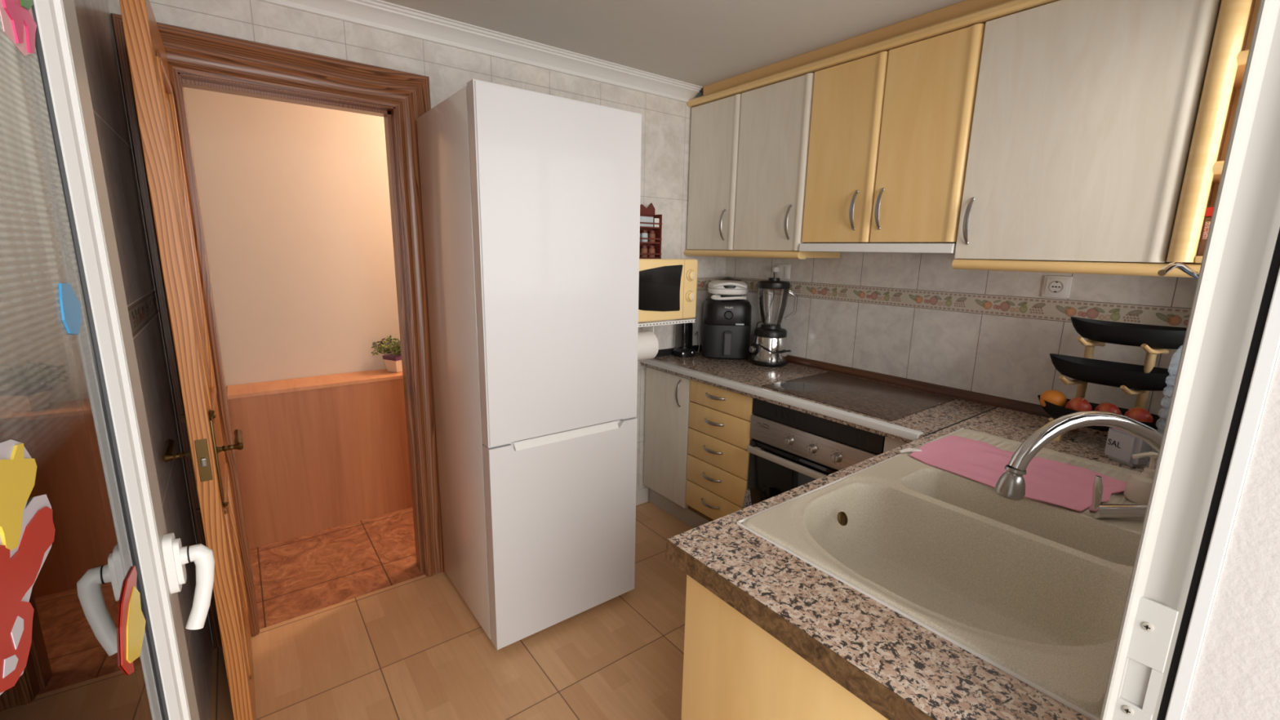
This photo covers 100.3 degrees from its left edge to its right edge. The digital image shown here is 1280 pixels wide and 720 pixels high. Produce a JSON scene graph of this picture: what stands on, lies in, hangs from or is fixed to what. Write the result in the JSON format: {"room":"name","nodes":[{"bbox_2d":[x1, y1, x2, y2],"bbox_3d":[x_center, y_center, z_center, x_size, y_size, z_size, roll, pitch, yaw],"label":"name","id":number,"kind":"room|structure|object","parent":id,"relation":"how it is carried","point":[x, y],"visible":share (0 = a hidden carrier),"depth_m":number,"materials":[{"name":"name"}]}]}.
{"room":"kitchen","nodes":[
{"label":"kitchen","id":0,"kind":"room"},
{"bbox_2d":[73,0,213,719],"bbox_3d":[-0.916,0.119,0.834,0.100,2.270,2.196,-8,14,-36],"label":"wall","id":1,"kind":"structure","parent":0,"point":[93,16],"depth_m":1.44,"materials":[{"name":"tile"}]},
{"bbox_2d":[183,87,399,528],"bbox_3d":[-1.395,-0.397,2.990,4.600,2.400,0.100,-8,14,-36],"label":"wall","id":2,"kind":"structure","parent":0,"point":[295,201],"depth_m":2.64,"materials":[{"name":"paint"}]},
{"bbox_2d":[107,0,725,643],"bbox_3d":[-0.545,-0.219,2.518,2.760,2.270,0.100,-8,14,-36],"label":"wall","id":3,"kind":"structure","parent":0,"point":[665,144],"depth_m":2.19,"materials":[{"name":"tile"}]},
{"bbox_2d":[119,0,256,719],"bbox_3d":[-1.271,0.103,1.551,0.166,1.978,0.609,-8,14,-36],"label":"door","id":4,"kind":"structure","parent":3,"relation":"in","point":[146,51],"depth_m":1.33,"materials":[{"name":"brown wood"}]},
{"bbox_2d":[110,13,444,648],"bbox_3d":[-1.210,-0.030,2.034,0.879,2.072,0.149,-8,14,-36],"label":"trim","id":5,"kind":"structure","parent":3,"relation":"attached to","point":[196,59],"depth_m":1.89,"materials":[{"name":"brown wood"}]},
{"bbox_2d":[256,0,702,102],"bbox_3d":[-0.598,-1.265,2.134,2.245,0.068,0.080,-8,14,-36],"label":"trim","id":6,"kind":"structure","parent":3,"relation":"attached to","point":[380,15],"depth_m":2.12,"materials":[{"name":"white paint"}]},
{"bbox_2d":[635,486,648,505],"bbox_3d":[-0.188,0.813,2.947,0.582,0.090,0.012,-8,14,-36],"label":"baseboard","id":7,"kind":"structure","parent":3,"relation":"attached to","point":[642,494],"depth_m":3.09,"materials":[{"name":"white plastic"}]},
{"bbox_2d":[638,318,695,331],"bbox_3d":[-0.018,-0.118,2.635,0.428,0.184,0.385,-8,14,-36],"label":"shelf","id":8,"kind":"object","parent":3,"relation":"attached to","point":[641,325],"visible":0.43,"depth_m":2.50,"materials":[{"name":"white metal"}]},
{"bbox_2d":[637,325,658,360],"bbox_3d":[-0.034,-0.080,2.506,0.252,0.173,0.136,-8,14,-36],"label":"roll","id":9,"kind":"object","parent":8,"relation":"hanging from","point":[647,341],"visible":0.49,"depth_m":2.49,"materials":[{"name":"white paper"}]},
{"bbox_2d":[638,258,697,322],"bbox_3d":[-0.005,-0.344,2.568,0.458,0.285,0.378,-8,14,-36],"label":"microwave oven","id":10,"kind":"object","parent":8,"relation":"on","point":[667,291],"visible":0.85,"depth_m":2.46,"materials":[{"name":"beige metal"}]},
{"bbox_2d":[639,203,662,258],"bbox_3d":[0.023,-0.653,2.693,0.168,0.278,0.073,-8,14,-36],"label":"spice rack","id":11,"kind":"object","parent":10,"relation":"on","point":[649,211],"visible":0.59,"depth_m":2.72,"materials":[{"name":"red wood"}]},
{"bbox_2d":[640,245,647,257],"bbox_3d":[0.021,-0.550,2.709,0.036,0.057,0.036,-8,14,-36],"label":"spice jar","id":12,"kind":"object","parent":11,"relation":"on","point":[643,248],"visible":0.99,"depth_m":2.69,"materials":[{"name":"brown glass"}]},
{"bbox_2d":[640,230,648,241],"bbox_3d":[0.022,-0.624,2.694,0.036,0.057,0.036,-8,14,-36],"label":"spice jar","id":13,"kind":"object","parent":11,"relation":"on","point":[644,233],"visible":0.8,"depth_m":2.68,"materials":[{"name":"white glass"}]},
{"bbox_2d":[640,216,653,226],"bbox_3d":[0.024,-0.688,2.652,0.104,0.048,0.004,-8,14,-36],"label":"picture card","id":14,"kind":"object","parent":11,"relation":"on","point":[642,219],"visible":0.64,"depth_m":2.66,"materials":[{"name":"white paper"}]},
{"bbox_2d":[640,226,660,228],"bbox_3d":[0.023,-0.667,2.691,0.168,0.007,0.070,-8,14,-36],"label":"shelf","id":15,"kind":"object","parent":11,"relation":"attached to","point":[641,227],"depth_m":2.68,"materials":[{"name":"red wood"}]},
{"bbox_2d":[639,241,661,244],"bbox_3d":[0.021,-0.594,2.706,0.168,0.007,0.070,-8,14,-36],"label":"shelf","id":16,"kind":"object","parent":11,"relation":"attached to","point":[640,242],"depth_m":2.71,"materials":[{"name":"red wood"}]},
{"bbox_2d":[639,257,661,258],"bbox_3d":[0.020,-0.520,2.721,0.168,0.007,0.070,-8,14,-36],"label":"shelf","id":17,"kind":"object","parent":11,"relation":"attached to","point":[639,257],"depth_m":2.70,"materials":[{"name":"red wood"}]},
{"bbox_2d":[648,245,654,257],"bbox_3d":[0.059,-0.556,2.737,0.036,0.057,0.036,-8,14,-36],"label":"spice jar","id":18,"kind":"object","parent":11,"relation":"on","point":[651,248],"visible":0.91,"depth_m":2.72,"materials":[{"name":"brown glass"}]},
{"bbox_2d":[648,231,655,242],"bbox_3d":[0.060,-0.629,2.722,0.036,0.057,0.036,-8,14,-36],"label":"spice jar","id":19,"kind":"object","parent":11,"relation":"on","point":[651,234],"visible":0.98,"depth_m":2.71,"materials":[{"name":"brown glass"}]},
{"bbox_2d":[653,217,659,226],"bbox_3d":[0.084,-0.693,2.697,0.030,0.042,0.004,-8,14,-36],"label":"label card","id":20,"kind":"object","parent":11,"relation":"on","point":[655,220],"visible":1,"depth_m":2.69,"materials":[{"name":"white paper"}]},
{"bbox_2d":[210,501,693,719],"bbox_3d":[-0.369,1.100,1.878,4.600,0.050,3.700,-8,14,-36],"label":"floor","id":21,"kind":"structure","parent":0,"point":[412,649],"depth_m":1.97,"materials":[{"name":"tile"}]},
{"bbox_2d":[226,368,412,549],"bbox_3d":[-1.363,0.440,2.991,1.426,0.762,0.218,-8,14,-36],"label":"sideboard","id":22,"kind":"object","parent":21,"relation":"on","point":[318,453],"visible":0.61,"depth_m":2.68,"materials":[{"name":"brown wood"}]},
{"bbox_2d":[370,335,402,373],"bbox_3d":[-1.332,-0.041,2.926,0.262,0.206,0.165,-8,14,-36],"label":"potted plant","id":23,"kind":"object","parent":22,"relation":"on","point":[393,362],"visible":0.73,"depth_m":2.89,"materials":[{"name":"green plant"}]},
{"bbox_2d":[416,79,641,649],"bbox_3d":[-0.431,0.048,2.130,0.606,1.908,0.603,-8,14,-36],"label":"refrigerator","id":24,"kind":"object","parent":21,"relation":"on","point":[531,200],"visible":1,"depth_m":1.86,"materials":[{"name":"white metal"}]},
{"bbox_2d":[643,366,691,508],"bbox_3d":[0.348,0.377,3.034,0.611,0.708,0.364,-8,14,-36],"label":"base cabinet","id":25,"kind":"object","parent":21,"relation":"on","point":[667,397],"visible":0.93,"depth_m":2.85,"materials":[{"name":"beige wood"}]},
{"bbox_2d":[648,487,709,528],"bbox_3d":[0.522,0.903,2.521,0.017,0.108,1.558,-8,14,-36],"label":"plinth","id":26,"kind":"object","parent":21,"relation":"on","point":[686,516],"visible":0.21,"depth_m":2.92,"materials":[{"name":"beige wood"}]},
{"bbox_2d":[685,379,753,521],"bbox_3d":[0.581,0.443,2.731,0.611,0.708,0.407,-8,14,-36],"label":"drawer unit","id":27,"kind":"object","parent":21,"relation":"on","point":[719,437],"visible":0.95,"depth_m":2.55,"materials":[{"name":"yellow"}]},
{"bbox_2d":[640,344,996,443],"bbox_3d":[0.708,0.088,2.511,0.630,0.072,1.524,-8,14,-36],"label":"countertop","id":28,"kind":"structure","parent":27,"relation":"on","point":[741,376],"depth_m":2.25,"materials":[{"name":"stone"}]},
{"bbox_2d":[673,322,695,357],"bbox_3d":[0.251,-0.122,2.990,0.112,0.200,0.105,-8,14,-36],"label":"coffee grinder","id":29,"kind":"object","parent":28,"relation":"on","point":[683,348],"visible":0.88,"depth_m":2.96,"materials":[{"name":"black plastic"}]},
{"bbox_2d":[694,331,699,352],"bbox_3d":[0.329,-0.104,3.079,0.050,0.125,0.030,-8,14,-36],"label":"power cable","id":30,"kind":"object","parent":28,"relation":"on","point":[696,331],"visible":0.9,"depth_m":3.09,"materials":[{"name":"black plastic"}]},
{"bbox_2d":[701,297,751,359],"bbox_3d":[0.481,-0.180,2.989,0.268,0.319,0.288,2,12,6],"label":"air fryer","id":31,"kind":"object","parent":28,"relation":"on","point":[726,324],"visible":0.98,"depth_m":2.89,"materials":[{"name":"black plastic"}]},
{"bbox_2d":[701,320,751,359],"bbox_3d":[0.482,-0.118,3.018,0.268,0.187,0.256,2,12,5],"label":"basket","id":32,"kind":"object","parent":31,"relation":"on","point":[720,340],"depth_m":2.90,"materials":[{"name":"black plastic"}]},
{"bbox_2d":[707,280,748,300],"bbox_3d":[0.485,-0.386,2.953,0.220,0.100,0.257,2,12,7],"label":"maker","id":33,"kind":"object","parent":31,"relation":"on","point":[722,290],"visible":1,"depth_m":2.86,"materials":[{"name":"white plastic"}]},
{"bbox_2d":[720,276,742,280],"bbox_3d":[0.522,-0.443,3.074,0.107,0.070,0.180,-8,14,-36],"label":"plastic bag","id":34,"kind":"object","parent":33,"relation":"on","point":[730,278],"visible":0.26,"depth_m":3.04,"materials":[{"name":"grey plastic"}]},
{"bbox_2d":[749,271,797,367],"bbox_3d":[0.679,-0.218,2.799,0.228,0.478,0.241,-8,14,-36],"label":"blender","id":35,"kind":"object","parent":28,"relation":"on","point":[768,348],"visible":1,"depth_m":2.74,"materials":[{"name":"black plastic"}]},
{"bbox_2d":[761,371,955,421],"bbox_3d":[0.912,0.137,2.265,0.510,0.005,0.590,-8,14,-36],"label":"cooktop","id":36,"kind":"object","parent":28,"relation":"in","point":[890,402],"visible":1,"depth_m":2.21,"materials":[{"name":"glass"}]},
{"bbox_2d":[748,351,1056,418],"bbox_3d":[1.150,0.092,2.431,0.022,0.036,2.178,-8,14,-36],"label":"strip","id":37,"kind":"object","parent":28,"relation":"on","point":[1011,404],"visible":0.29,"depth_m":2.30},
{"bbox_2d":[680,574,888,719],"bbox_3d":[0.708,0.807,1.245,1.067,0.815,0.640,-8,14,-36],"label":"base cabinet","id":38,"kind":"object","parent":21,"relation":"on","point":[734,668],"visible":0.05,"depth_m":0.99,"materials":[{"name":"yellow wood"}]},
{"bbox_2d":[665,406,1159,719],"bbox_3d":[0.936,0.351,1.340,1.709,0.047,0.672,-8,14,-36],"label":"countertop","id":39,"kind":"structure","parent":38,"relation":"on","point":[900,668],"depth_m":0.86,"materials":[{"name":"stone"}]},
{"bbox_2d":[736,427,1143,719],"bbox_3d":[0.836,0.427,1.261,1.112,0.181,0.622,-8,14,-36],"label":"sink","id":40,"kind":"object","parent":39,"relation":"in","point":[1037,591],"visible":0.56,"depth_m":1.16,"materials":[{"name":"beige ceramic"}]},
{"bbox_2d":[898,447,921,453],"bbox_3d":[0.790,0.263,1.564,0.066,0.012,0.021,-1,12,-9],"label":"paper scrap","id":41,"kind":"object","parent":40,"relation":"on","point":[908,449],"visible":1,"depth_m":1.56,"materials":[{"name":"white paper"}]},
{"bbox_2d":[909,435,1125,511],"bbox_3d":[1.006,0.295,1.446,0.343,0.016,0.455,-8,14,-36],"label":"cloth","id":42,"kind":"object","parent":40,"relation":"on","point":[1061,484],"visible":0.7,"depth_m":1.42,"materials":[{"name":"pink fabric"}]},
{"bbox_2d":[1123,451,1158,504],"bbox_3d":[1.211,0.278,1.270,0.077,0.123,0.076,-8,14,-36],"label":"soap dispenser","id":43,"kind":"object","parent":40,"relation":"on","point":[1138,486],"visible":0.61,"depth_m":1.26,"materials":[{"name":"beige"}]},
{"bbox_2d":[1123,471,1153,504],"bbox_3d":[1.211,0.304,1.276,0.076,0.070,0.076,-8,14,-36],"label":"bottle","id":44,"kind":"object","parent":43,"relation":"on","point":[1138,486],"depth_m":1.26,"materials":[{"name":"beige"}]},
{"bbox_2d":[995,410,1162,519],"bbox_3d":[0.950,0.229,1.126,0.472,0.266,0.085,-1,12,-10],"label":"tap","id":45,"kind":"object","parent":39,"relation":"on","point":[1011,485],"visible":0.7,"depth_m":1.07,"materials":[{"name":"silver metal"}]},
{"bbox_2d":[1037,316,1186,441],"bbox_3d":[1.470,0.074,1.659,0.198,0.389,0.364,-8,14,-36],"label":"fruit stand","id":46,"kind":"object","parent":39,"relation":"on","point":[1153,340],"visible":0.68,"depth_m":1.63,"materials":[{"name":"black metal"}]},
{"bbox_2d":[1039,390,1066,407],"bbox_3d":[1.367,0.133,1.769,0.072,0.068,0.072,-8,14,-36],"label":"orange","id":47,"kind":"object","parent":46,"relation":"in","point":[1055,397],"visible":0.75,"depth_m":1.75,"materials":[{"name":"orange food"}]},
{"bbox_2d":[1065,396,1093,411],"bbox_3d":[1.398,0.149,1.700,0.068,0.073,0.068,-8,14,-36],"label":"apple","id":48,"kind":"object","parent":46,"relation":"in","point":[1079,404],"visible":0.63,"depth_m":1.68,"materials":[{"name":"red food"}]},
{"bbox_2d":[1037,395,1166,435],"bbox_3d":[1.456,0.181,1.682,0.172,0.068,0.349,-8,14,-36],"label":"bowl","id":49,"kind":"object","parent":46,"relation":"on","point":[1054,411],"depth_m":1.68,"materials":[{"name":"black"}]},
{"bbox_2d":[1093,402,1122,414],"bbox_3d":[1.448,0.164,1.653,0.068,0.068,0.068,-8,14,-36],"label":"apple","id":50,"kind":"object","parent":46,"relation":"in","point":[1104,406],"visible":0.5,"depth_m":1.63,"materials":[{"name":"red food"}]},
{"bbox_2d":[1049,353,1177,391],"bbox_3d":[1.470,0.042,1.655,0.162,0.072,0.339,-8,14,-36],"label":"bowl","id":51,"kind":"object","parent":46,"relation":"on","point":[1147,377],"depth_m":1.64,"materials":[{"name":"black"}]},
{"bbox_2d":[1070,316,1186,349],"bbox_3d":[1.495,-0.080,1.616,0.152,0.070,0.319,-8,14,-36],"label":"bowl","id":52,"kind":"object","parent":46,"relation":"on","point":[1097,332],"depth_m":1.60,"materials":[{"name":"black plastic"}]},
{"bbox_2d":[1124,407,1153,422],"bbox_3d":[1.490,0.174,1.597,0.068,0.068,0.068,-8,14,-36],"label":"apple","id":53,"kind":"object","parent":46,"relation":"in","point":[1138,414],"visible":0.53,"depth_m":1.57,"materials":[{"name":"red food"}]},
{"bbox_2d":[1104,427,1151,466],"bbox_3d":[1.401,0.239,1.533,0.057,0.113,0.096,0,12,-7],"label":"container","id":54,"kind":"object","parent":39,"relation":"on","point":[1120,446],"visible":0.7,"depth_m":1.51,"materials":[{"name":"white ceramic"}]},
{"bbox_2d":[746,397,884,505],"bbox_3d":[0.879,0.520,2.329,0.608,0.688,0.596,-8,14,-36],"label":"oven","id":55,"kind":"object","parent":21,"relation":"on","point":[788,449],"visible":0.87,"depth_m":2.17,"materials":[{"name":"black"}]},
{"bbox_2d":[742,488,751,508],"bbox_3d":[0.481,0.682,2.372,0.016,0.230,0.099,-8,14,-36],"label":"oven mitt","id":56,"kind":"object","parent":55,"relation":"hanging from","point":[747,502],"visible":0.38,"depth_m":2.37,"materials":[{"name":"grey fabric"}]},
{"bbox_2d":[883,436,906,453],"bbox_3d":[0.899,0.674,1.901,0.020,0.818,0.139,-8,14,-36],"label":"cabinet filler","id":57,"kind":"object","parent":21,"relation":"on","point":[890,444],"visible":0.02,"depth_m":1.85,"materials":[{"name":"beige wood"}]},
{"bbox_2d":[381,0,965,93],"bbox_3d":[0.196,-1.166,1.348,2.760,0.080,2.496,-8,14,-36],"label":"ceiling","id":58,"kind":"structure","parent":0,"point":[703,43],"depth_m":2.01,"materials":[{"name":"paint"}]},
{"bbox_2d":[724,249,1198,417],"bbox_3d":[1.263,-0.150,2.338,0.100,2.270,2.380,-8,14,-36],"label":"wall","id":59,"kind":"structure","parent":0,"point":[913,316],"depth_m":2.20,"materials":[{"name":"tile"}]},
{"bbox_2d":[684,72,839,258],"bbox_3d":[0.604,-0.910,2.696,0.360,0.772,0.764,-8,14,-36],"label":"upper cabinet","id":60,"kind":"object","parent":59,"relation":"attached to","point":[748,150],"depth_m":2.55,"materials":[{"name":"beige wood"}]},
{"bbox_2d":[772,263,791,279],"bbox_3d":[0.751,-0.471,2.847,0.044,0.078,0.090,-8,14,-36],"label":"wall socket","id":61,"kind":"object","parent":59,"relation":"attached to","point":[783,271],"visible":0.94,"depth_m":2.85,"materials":[{"name":"white plastic"}]},
{"bbox_2d":[801,23,985,242],"bbox_3d":[1.030,-0.825,2.137,0.360,0.698,0.642,-8,14,-36],"label":"upper cabinet","id":62,"kind":"object","parent":59,"relation":"attached to","point":[890,132],"visible":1,"depth_m":2.00,"materials":[{"name":"beige wood"}]},
{"bbox_2d":[686,0,1059,107],"bbox_3d":[0.939,-1.196,1.978,0.084,0.085,2.189,-8,14,-36],"label":"crown molding","id":63,"kind":"structure","parent":62,"relation":"on","point":[967,13],"depth_m":2.02,"materials":[{"name":"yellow wood"}]},
{"bbox_2d":[799,242,956,253],"bbox_3d":[1.033,-0.465,2.219,0.335,0.039,0.640,-8,14,-36],"label":"extractor hood","id":64,"kind":"object","parent":62,"relation":"attached to","point":[866,247],"visible":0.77,"depth_m":2.08,"materials":[{"name":"white plastic"}]},
{"bbox_2d":[1041,275,1072,298],"bbox_3d":[1.491,-0.262,1.913,0.014,0.078,0.082,-8,14,-36],"label":"wall socket","id":65,"kind":"object","parent":59,"relation":"attached to","point":[1054,286],"visible":1,"depth_m":1.91,"materials":[{"name":"white plastic"}]},
{"bbox_2d":[954,0,1221,262],"bbox_3d":[1.388,-0.697,1.678,0.360,0.754,0.540,-8,14,-36],"label":"upper cabinet","id":66,"kind":"object","parent":59,"relation":"attached to","point":[1085,114],"visible":1,"depth_m":1.56,"materials":[{"name":"beige wood"}]},
{"bbox_2d":[951,258,1201,277],"bbox_3d":[1.454,-0.291,1.682,0.334,0.036,0.750,-8,14,-36],"label":"rail","id":67,"kind":"object","parent":66,"relation":"attached to","point":[1042,266],"visible":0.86,"depth_m":1.61,"materials":[{"name":"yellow wood"}]},
{"bbox_2d":[1166,0,1260,263],"bbox_3d":[1.623,-0.632,1.385,0.345,0.754,0.215,-8,14,-36],"label":"open shelf unit","id":68,"kind":"object","parent":59,"relation":"attached to","point":[1236,20],"visible":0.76,"depth_m":1.36,"materials":[{"name":"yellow wood"}]},
{"bbox_2d":[1196,207,1213,256],"bbox_3d":[1.530,-0.335,1.399,0.074,0.125,0.080,-8,14,-36],"label":"jar","id":69,"kind":"object","parent":68,"relation":"on","point":[1209,211],"visible":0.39,"depth_m":1.40,"materials":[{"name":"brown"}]},
{"bbox_2d":[1182,346,1279,719],"bbox_3d":[1.392,0.151,0.805,1.776,2.900,0.528,-8,14,-36],"label":"wall","id":70,"kind":"structure","parent":0,"point":[1237,675],"depth_m":0.47,"materials":[{"name":"white paint"}]},
{"bbox_3d":[0.873,0.183,0.680,2.760,2.270,0.220,-8,14,-36],"label":"wall","id":71,"kind":"structure","parent":0,"visible":0},
{"bbox_2d":[0,0,214,719],"bbox_3d":[-0.355,0.315,0.327,0.115,2.050,0.736,-7,14,-34],"label":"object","id":72,"kind":"structure","parent":71,"relation":"in","point":[75,403],"depth_m":0.47,"materials":[{"name":"grey paint"}]},
{"bbox_2d":[0,0,36,55],"bbox_3d":[-0.486,-0.281,0.415,0.003,0.082,0.094,-7,14,-34],"label":"window sticker","id":73,"kind":"object","parent":72,"relation":"attached to","point":[18,23],"visible":1,"depth_m":0.42,"materials":[{"name":"pink plastic"}]},
{"bbox_2d":[0,439,55,694],"bbox_3d":[-0.363,0.112,0.306,0.002,0.138,0.163,-7,14,-34],"label":"window sticker","id":74,"kind":"object","parent":72,"relation":"attached to","point":[27,534],"visible":1,"depth_m":0.32,"materials":[{"name":"red plastic"}]},
{"bbox_2d":[3,654,18,678],"bbox_3d":[-0.347,0.168,0.294,0.001,0.012,0.020,-8,14,-36],"label":"sticker spot","id":75,"kind":"object","parent":74,"relation":"attached to","point":[11,662],"depth_m":0.30,"materials":[{"name":"white plastic"}]},
{"bbox_2d":[10,616,23,649],"bbox_3d":[-0.358,0.155,0.307,0.001,0.014,0.017,-8,14,-36],"label":"sticker spot","id":76,"kind":"object","parent":74,"relation":"attached to","point":[16,622],"depth_m":0.31,"materials":[{"name":"white plastic"}]},
{"bbox_2d":[0,17,55,236],"bbox_3d":[-0.344,-0.251,0.211,0.001,0.705,0.575,-7,14,-34],"label":"window blind","id":77,"kind":"object","parent":72,"relation":"attached to","point":[18,100],"visible":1,"depth_m":0.40,"materials":[{"name":"grey plastic"}]},
{"bbox_2d":[58,283,82,334],"bbox_3d":[-0.484,-0.043,0.455,0.002,0.045,0.053,-7,14,-34],"label":"window sticker","id":78,"kind":"object","parent":72,"relation":"attached to","point":[70,307],"visible":1,"depth_m":0.45,"materials":[{"name":"blue plastic"}]},
{"bbox_2d":[120,564,146,674],"bbox_3d":[-0.487,0.251,0.512,0.002,0.076,0.100,-7,14,-34],"label":"window sticker","id":79,"kind":"object","parent":72,"relation":"attached to","point":[132,620],"visible":1,"depth_m":0.51,"materials":[{"name":"red"}]},
{"bbox_2d":[1098,0,1279,719],"bbox_3d":[0.532,0.281,0.543,0.086,2.120,0.055,-8,14,-36],"label":"door frame","id":80,"kind":"structure","parent":71,"relation":"attached to","point":[1231,345],"depth_m":0.48,"materials":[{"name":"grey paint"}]},
{"bbox_3d":[1.249,-0.325,0.975,1.180,1.000,0.050,-8,14,-36],"label":"window","id":81,"kind":"structure","parent":71,"relation":"in","visible":0},
{"bbox_2d":[1157,262,1199,279],"bbox_3d":[1.119,-0.162,1.057,0.549,0.062,0.090,-4,13,-24],"label":"towel hook","id":82,"kind":"object","parent":81,"relation":"attached to","point":[1180,265],"visible":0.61,"depth_m":0.96,"materials":[{"name":"silver metal"}]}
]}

